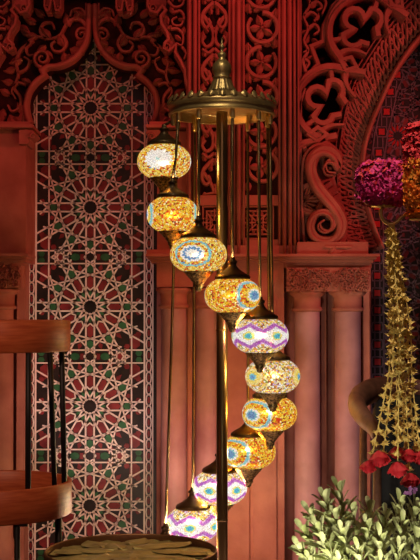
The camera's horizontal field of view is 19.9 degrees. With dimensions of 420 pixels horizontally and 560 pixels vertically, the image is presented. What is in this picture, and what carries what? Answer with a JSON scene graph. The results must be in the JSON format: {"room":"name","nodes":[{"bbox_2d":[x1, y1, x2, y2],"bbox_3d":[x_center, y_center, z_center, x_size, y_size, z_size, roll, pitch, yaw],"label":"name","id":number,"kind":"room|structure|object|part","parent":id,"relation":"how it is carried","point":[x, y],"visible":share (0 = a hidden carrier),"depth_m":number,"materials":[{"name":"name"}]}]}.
{"room":"moroccan style lounge","nodes":[
{"label":"moroccan style lounge","id":0,"kind":"room"},
{"bbox_2d":[0,130,34,559],"bbox_3d":[-0.955,0.317,4.848,0.480,1.821,0.410,0,-2,0],"label":"wall","id":1,"kind":"structure","parent":0,"point":[17,161],"depth_m":4.68,"materials":[{"name":"paint"}]},
{"bbox_2d":[0,253,35,559],"bbox_3d":[-0.930,0.562,4.662,0.470,1.321,0.210,0,-2,0],"label":"trim","id":2,"kind":"structure","parent":1,"relation":"attached to","point":[12,265],"depth_m":4.64,"materials":[{"name":"wood"}]},
{"bbox_2d":[156,0,370,559],"bbox_3d":[0.215,-0.041,4.817,0.856,2.534,0.492,0,-2,0],"label":"wall","id":3,"kind":"structure","parent":0,"point":[261,524],"depth_m":4.61,"materials":[{"name":"stone"}]},
{"bbox_2d":[28,37,156,559],"bbox_3d":[-0.482,0.099,4.922,0.588,2.845,0.054,0,-2,0],"label":"lattice panel","id":4,"kind":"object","parent":3,"relation":"attached to","point":[92,270],"depth_m":4.90,"materials":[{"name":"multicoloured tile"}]},
{"bbox_2d":[0,0,185,126],"bbox_3d":[-0.470,-0.933,4.826,1.211,0.701,0.140,0,-2,0],"label":"carved arch","id":5,"kind":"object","parent":3,"relation":"attached to","point":[46,46],"depth_m":4.79,"materials":[{"name":"wood"}]},
{"bbox_2d":[0,0,186,89],"bbox_3d":[-0.466,-1.019,4.628,0.794,0.595,0.080,0,-2,0],"label":"trim","id":6,"kind":"structure","parent":3,"relation":"attached to","point":[173,17],"depth_m":4.61,"materials":[{"name":"wood"}]},
{"bbox_2d":[0,121,241,149],"bbox_3d":[-0.462,-0.565,4.706,1.191,0.085,0.220,0,-2,0],"label":"trim","id":7,"kind":"structure","parent":3,"relation":"attached to","point":[29,134],"depth_m":4.62,"materials":[{"name":"wood"}]},
{"bbox_2d":[200,0,278,239],"bbox_3d":[0.114,-0.749,4.606,0.307,1.191,0.037,0,-2,0],"label":"trim","id":8,"kind":"structure","parent":3,"relation":"attached to","point":[261,16],"depth_m":4.60,"materials":[{"name":"wood"}]},
{"bbox_2d":[187,0,298,253],"bbox_3d":[0.127,-0.705,4.600,0.430,1.218,0.100,0,-2,0],"label":"trim","id":9,"kind":"structure","parent":3,"relation":"attached to","point":[289,124],"depth_m":4.57,"materials":[{"name":"wood"}]},
{"bbox_2d":[146,242,379,559],"bbox_3d":[0.198,0.540,4.612,0.878,1.362,0.250,0,-2,0],"label":"columns","id":10,"kind":"structure","parent":3,"relation":"attached to","point":[311,272],"depth_m":4.57,"materials":[{"name":"paint"}]},
{"bbox_2d":[300,143,351,257],"bbox_3d":[0.441,-0.305,4.659,0.190,0.449,0.262,0,-2,0],"label":"trim","id":11,"kind":"structure","parent":3,"relation":"attached to","point":[313,229],"depth_m":4.56,"materials":[{"name":"wood"}]},
{"bbox_2d":[299,0,419,241],"bbox_3d":[0.678,-0.758,4.769,0.831,1.267,0.286,0,-2,0],"label":"trim","id":12,"kind":"structure","parent":3,"relation":"attached to","point":[335,35],"depth_m":4.65,"materials":[{"name":"wood"}]},
{"bbox_2d":[333,0,419,252],"bbox_3d":[0.786,-0.702,4.850,0.611,1.175,0.300,0,-2,0],"label":"trim","id":13,"kind":"structure","parent":3,"relation":"attached to","point":[384,59],"depth_m":4.75,"materials":[{"name":"wood"}]},
{"bbox_2d":[365,45,419,559],"bbox_3d":[0.963,-0.098,5.025,0.659,2.659,0.058,0,-2,0],"label":"trim","id":14,"kind":"structure","parent":3,"relation":"attached to","point":[400,106],"depth_m":5.00,"materials":[{"name":"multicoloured tile"}]},
{"bbox_3d":[0.000,1.215,2.469,5.200,0.100,6.200,0,-2,0],"label":"floor","id":15,"kind":"structure","parent":0,"visible":0},
{"bbox_2d":[0,320,71,559],"bbox_3d":[-0.607,0.651,3.384,0.432,1.076,0.432,0,-2,0],"label":"bar chair","id":16,"kind":"object","parent":15,"relation":"on","point":[27,496],"visible":1,"depth_m":3.25,"materials":[{"name":"brown wood"}]},
{"bbox_3d":[-0.512,0.908,3.192,0.016,0.552,0.031,1,-2,-27],"label":"leg","id":17,"kind":"part","parent":16,"relation":"part of","materials":[{"name":"black metal"}]},
{"bbox_3d":[-0.489,0.394,3.229,0.015,0.494,0.016,0,-2,0],"label":"rod","id":18,"kind":"part","parent":16,"relation":"part of","materials":[{"name":"black metal"}]},
{"bbox_3d":[-0.566,0.157,3.378,0.330,0.088,0.420,-1,-2,25],"label":"backrest","id":19,"kind":"part","parent":16,"relation":"part of","materials":[{"name":"brown wood"}]},
{"bbox_3d":[-0.464,0.402,3.531,0.016,0.495,0.047,1,-2,-44],"label":"rod","id":20,"kind":"part","parent":16,"relation":"part of","materials":[{"name":"black metal"}]},
{"bbox_3d":[-0.411,0.911,3.306,0.031,0.552,0.015,-1,-2,20],"label":"leg","id":21,"kind":"part","parent":16,"relation":"part of","materials":[{"name":"black metal"}]},
{"bbox_3d":[-0.410,0.397,3.354,0.016,0.495,0.054,0,-2,10],"label":"rod","id":22,"kind":"part","parent":16,"relation":"part of","materials":[{"name":"black metal"}]},
{"bbox_2d":[44,533,217,559],"bbox_3d":[-0.190,0.913,2.877,0.418,0.531,0.418,0,-2,0],"label":"side table","id":23,"kind":"object","parent":15,"relation":"on","point":[136,546],"visible":1,"depth_m":2.94,"materials":[{"name":"brown wood"}]},
{"bbox_2d":[137,39,299,559],"bbox_3d":[0.026,0.204,3.899,0.542,1.997,0.514,0,-2,0],"label":"floor lamp","id":24,"kind":"object","parent":15,"relation":"on","point":[199,252],"visible":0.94,"depth_m":3.86,"materials":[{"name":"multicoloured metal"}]},
{"bbox_3d":[-0.149,-0.385,3.903,0.175,0.116,0.175,0,-2,0],"label":"lamp shade","id":25,"kind":"part","parent":24,"relation":"part of","materials":[{"name":"glass"}]},
{"bbox_3d":[-0.126,0.143,3.970,0.052,1.321,0.009,-1,-2,24],"label":"hanging rod","id":26,"kind":"part","parent":24,"relation":"part of","materials":[{"name":"brown metal"}]},
{"bbox_3d":[-0.119,-0.208,3.818,0.165,0.117,0.165,0,-2,0],"label":"lamp shade","id":27,"kind":"part","parent":24,"relation":"part of","materials":[{"name":"glass"}]},
{"bbox_2d":[171,114,175,125],"bbox_3d":[-0.120,-0.532,3.908,0.017,0.059,0.017,0,-2,0],"label":"socket","id":28,"kind":"object","parent":24,"relation":"attached to","point":[173,119],"depth_m":3.90,"materials":[{"name":"gold metal"}]},
{"bbox_3d":[-0.110,-0.422,3.829,0.031,0.198,0.009,1,-2,-29],"label":"hanging rod","id":29,"kind":"part","parent":24,"relation":"part of","materials":[{"name":"brown metal"}]},
{"bbox_2d":[176,112,180,121],"bbox_3d":[-0.100,-0.534,3.838,0.017,0.059,0.017,0,-2,0],"label":"socket","id":30,"kind":"object","parent":24,"relation":"attached to","point":[178,114],"depth_m":3.83,"materials":[{"name":"gold metal"}]},
{"bbox_3d":[-0.057,0.818,4.022,0.182,0.117,0.182,0,-2,0],"label":"lamp shade","id":31,"kind":"part","parent":24,"relation":"part of","materials":[{"name":"glass"}]},
{"bbox_3d":[-0.054,0.090,4.036,0.009,1.212,0.022,1,-2,-34],"label":"hanging rod","id":32,"kind":"part","parent":24,"relation":"part of","materials":[{"name":"brown metal"}]},
{"bbox_2d":[193,114,196,131],"bbox_3d":[-0.050,-0.528,4.047,0.017,0.059,0.017,0,-2,0],"label":"socket","id":33,"kind":"object","parent":24,"relation":"attached to","point":[194,115],"depth_m":4.04,"materials":[{"name":"gold metal"}]},
{"bbox_3d":[-0.036,-0.080,3.759,0.179,0.116,0.179,0,-2,0],"label":"lamp shade","id":34,"kind":"part","parent":24,"relation":"part of","materials":[{"name":"glass"}]},
{"bbox_2d":[196,109,201,118],"bbox_3d":[-0.034,-0.535,3.774,0.017,0.059,0.017,0,-2,0],"label":"socket","id":35,"kind":"object","parent":24,"relation":"attached to","point":[198,111],"depth_m":3.77,"materials":[{"name":"gold metal"}]},
{"bbox_3d":[-0.035,-0.361,3.768,0.009,0.323,0.012,-1,-2,22],"label":"hanging rod","id":36,"kind":"part","parent":24,"relation":"part of","materials":[{"name":"brown metal"}]},
{"bbox_3d":[0.032,0.699,4.041,0.186,0.118,0.186,0,-2,0],"label":"lamp shade","id":37,"kind":"part","parent":24,"relation":"part of","materials":[{"name":"glass"}]},
{"bbox_3d":[0.070,0.048,3.744,0.175,0.115,0.175,0,-2,0],"label":"lamp shade","id":38,"kind":"part","parent":24,"relation":"part of","materials":[{"name":"glass"}]},
{"bbox_2d":[230,109,234,117],"bbox_3d":[0.070,-0.536,3.759,0.017,0.059,0.017,0,-2,0],"label":"socket","id":39,"kind":"object","parent":24,"relation":"attached to","point":[232,111],"depth_m":3.75,"materials":[{"name":"gold metal"}]},
{"bbox_3d":[0.070,-0.296,3.753,0.009,0.453,0.009,1,-2,-22],"label":"hanging rod","id":40,"kind":"part","parent":24,"relation":"part of","materials":[{"name":"brown metal"}]},
{"bbox_2d":[245,114,249,131],"bbox_3d":[0.128,-0.529,4.040,0.017,0.059,0.017,0,-2,0],"label":"socket","id":41,"kind":"object","parent":24,"relation":"attached to","point":[247,116],"depth_m":4.03,"materials":[{"name":"gold metal"}]},
{"bbox_3d":[0.128,-0.032,4.027,0.009,0.967,0.009,1,-2,-22],"label":"hanging rod","id":42,"kind":"part","parent":24,"relation":"part of","materials":[{"name":"brown metal"}]},
{"bbox_3d":[0.128,0.573,4.011,0.185,0.117,0.185,0,-2,0],"label":"lamp shade","id":43,"kind":"part","parent":24,"relation":"part of","materials":[{"name":"glass"}]},
{"bbox_2d":[256,111,260,120],"bbox_3d":[0.154,-0.535,3.805,0.017,0.059,0.017,0,-2,0],"label":"socket","id":44,"kind":"object","parent":24,"relation":"attached to","point":[258,113],"depth_m":3.80,"materials":[{"name":"gold metal"}]},
{"bbox_3d":[0.156,-0.234,3.796,0.015,0.576,0.010,-1,-2,44],"label":"hanging rod","id":45,"kind":"part","parent":24,"relation":"part of","materials":[{"name":"brown metal"}]},
{"bbox_3d":[0.158,0.175,3.783,0.180,0.116,0.180,0,-2,0],"label":"lamp shade","id":46,"kind":"part","parent":24,"relation":"part of","materials":[{"name":"glass"}]},
{"bbox_2d":[265,113,268,127],"bbox_3d":[0.190,-0.530,3.965,0.017,0.059,0.017,0,-2,0],"label":"socket","id":47,"kind":"object","parent":24,"relation":"attached to","point":[266,114],"depth_m":3.96,"materials":[{"name":"gold metal"}]},
{"bbox_3d":[0.193,-0.101,3.954,0.015,0.834,0.009,0,-2,-18],"label":"hanging rod","id":48,"kind":"part","parent":24,"relation":"part of","materials":[{"name":"brown metal"}]},
{"bbox_3d":[0.196,0.439,3.941,0.181,0.118,0.181,0,-2,0],"label":"lamp shade","id":49,"kind":"part","parent":24,"relation":"part of","materials":[{"name":"glass"}]},
{"bbox_2d":[267,113,272,123],"bbox_3d":[0.194,-0.533,3.879,0.017,0.059,0.017,0,-2,0],"label":"socket","id":50,"kind":"object","parent":24,"relation":"attached to","point":[270,116],"depth_m":3.87,"materials":[{"name":"gold metal"}]},
{"bbox_3d":[0.198,-0.165,3.868,0.017,0.709,0.009,0,-2,13],"label":"hanging rod","id":51,"kind":"part","parent":24,"relation":"part of","materials":[{"name":"brown metal"}]},
{"bbox_3d":[0.201,0.308,3.855,0.177,0.115,0.177,0,-2,0],"label":"lamp shade","id":52,"kind":"part","parent":24,"relation":"part of","materials":[{"name":"glass"}]},
{"bbox_2d":[288,476,419,559],"bbox_3d":[0.372,0.820,2.796,0.374,0.706,0.327,1,-2,-39],"label":"potted shrub","id":53,"kind":"object","parent":15,"relation":"on","point":[376,536],"visible":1,"depth_m":2.79,"materials":[{"name":"green plant"}]},
{"bbox_2d":[348,377,419,559],"bbox_3d":[0.617,0.753,3.704,0.383,0.888,0.505,0,-2,0],"label":"armchair","id":54,"kind":"object","parent":15,"relation":"on","point":[367,392],"visible":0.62,"depth_m":3.79,"materials":[{"name":"brown wood"}]},
{"bbox_3d":[0.480,0.792,3.781,0.030,0.814,0.028,0,-2,0],"label":"leg","id":55,"kind":"part","parent":54,"relation":"part of","materials":[{"name":"brown wood"}]},
{"bbox_3d":[0.490,0.820,3.525,0.029,0.745,0.028,0,-2,0],"label":"leg","id":56,"kind":"part","parent":54,"relation":"part of","materials":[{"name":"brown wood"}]},
{"bbox_3d":[0.566,0.400,3.780,0.222,0.179,0.560,-1,-2,35],"label":"arm rail","id":57,"kind":"part","parent":54,"relation":"part of","materials":[{"name":"brown wood"}]},
{"bbox_3d":[0.625,0.756,3.642,0.281,0.090,0.380,0,-2,0],"label":"seat","id":58,"kind":"part","parent":54,"relation":"part of","materials":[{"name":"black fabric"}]},
{"bbox_3d":[0.656,0.572,3.826,0.282,0.411,0.060,0,-2,0],"label":"backrest","id":59,"kind":"part","parent":54,"relation":"part of","materials":[{"name":"black fabric"}]},
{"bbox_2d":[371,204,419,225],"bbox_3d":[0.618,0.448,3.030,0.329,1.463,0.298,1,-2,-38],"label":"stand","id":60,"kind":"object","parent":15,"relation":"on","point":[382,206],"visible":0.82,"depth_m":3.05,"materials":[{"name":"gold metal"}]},
{"bbox_2d":[354,158,403,208],"bbox_3d":[0.439,-0.245,3.058,0.143,0.125,0.146,0,-2,0],"label":"cluster","id":61,"kind":"object","parent":60,"relation":"on","point":[379,181],"visible":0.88,"depth_m":3.01,"materials":[{"name":"pink plant"}]},
{"bbox_2d":[359,224,419,487],"bbox_3d":[0.462,0.188,3.017,0.150,0.662,0.142,-1,-2,28],"label":"flower garland","id":62,"kind":"object","parent":60,"relation":"hanging from","point":[380,458],"visible":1,"depth_m":3.00,"materials":[{"name":"yellow plant"}]},
{"bbox_2d":[401,121,419,218],"bbox_3d":[0.539,-0.271,2.989,0.125,0.246,0.123,0,-2,0],"label":"cluster","id":63,"kind":"object","parent":60,"relation":"on","point":[410,145],"visible":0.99,"depth_m":2.96,"materials":[{"name":"orange plant"}]},
{"bbox_3d":[0.556,-0.134,3.016,0.073,0.040,0.153,-1,-2,38],"label":"arm","id":64,"kind":"part","parent":60,"relation":"part of","materials":[{"name":"gold metal"}]}
]}

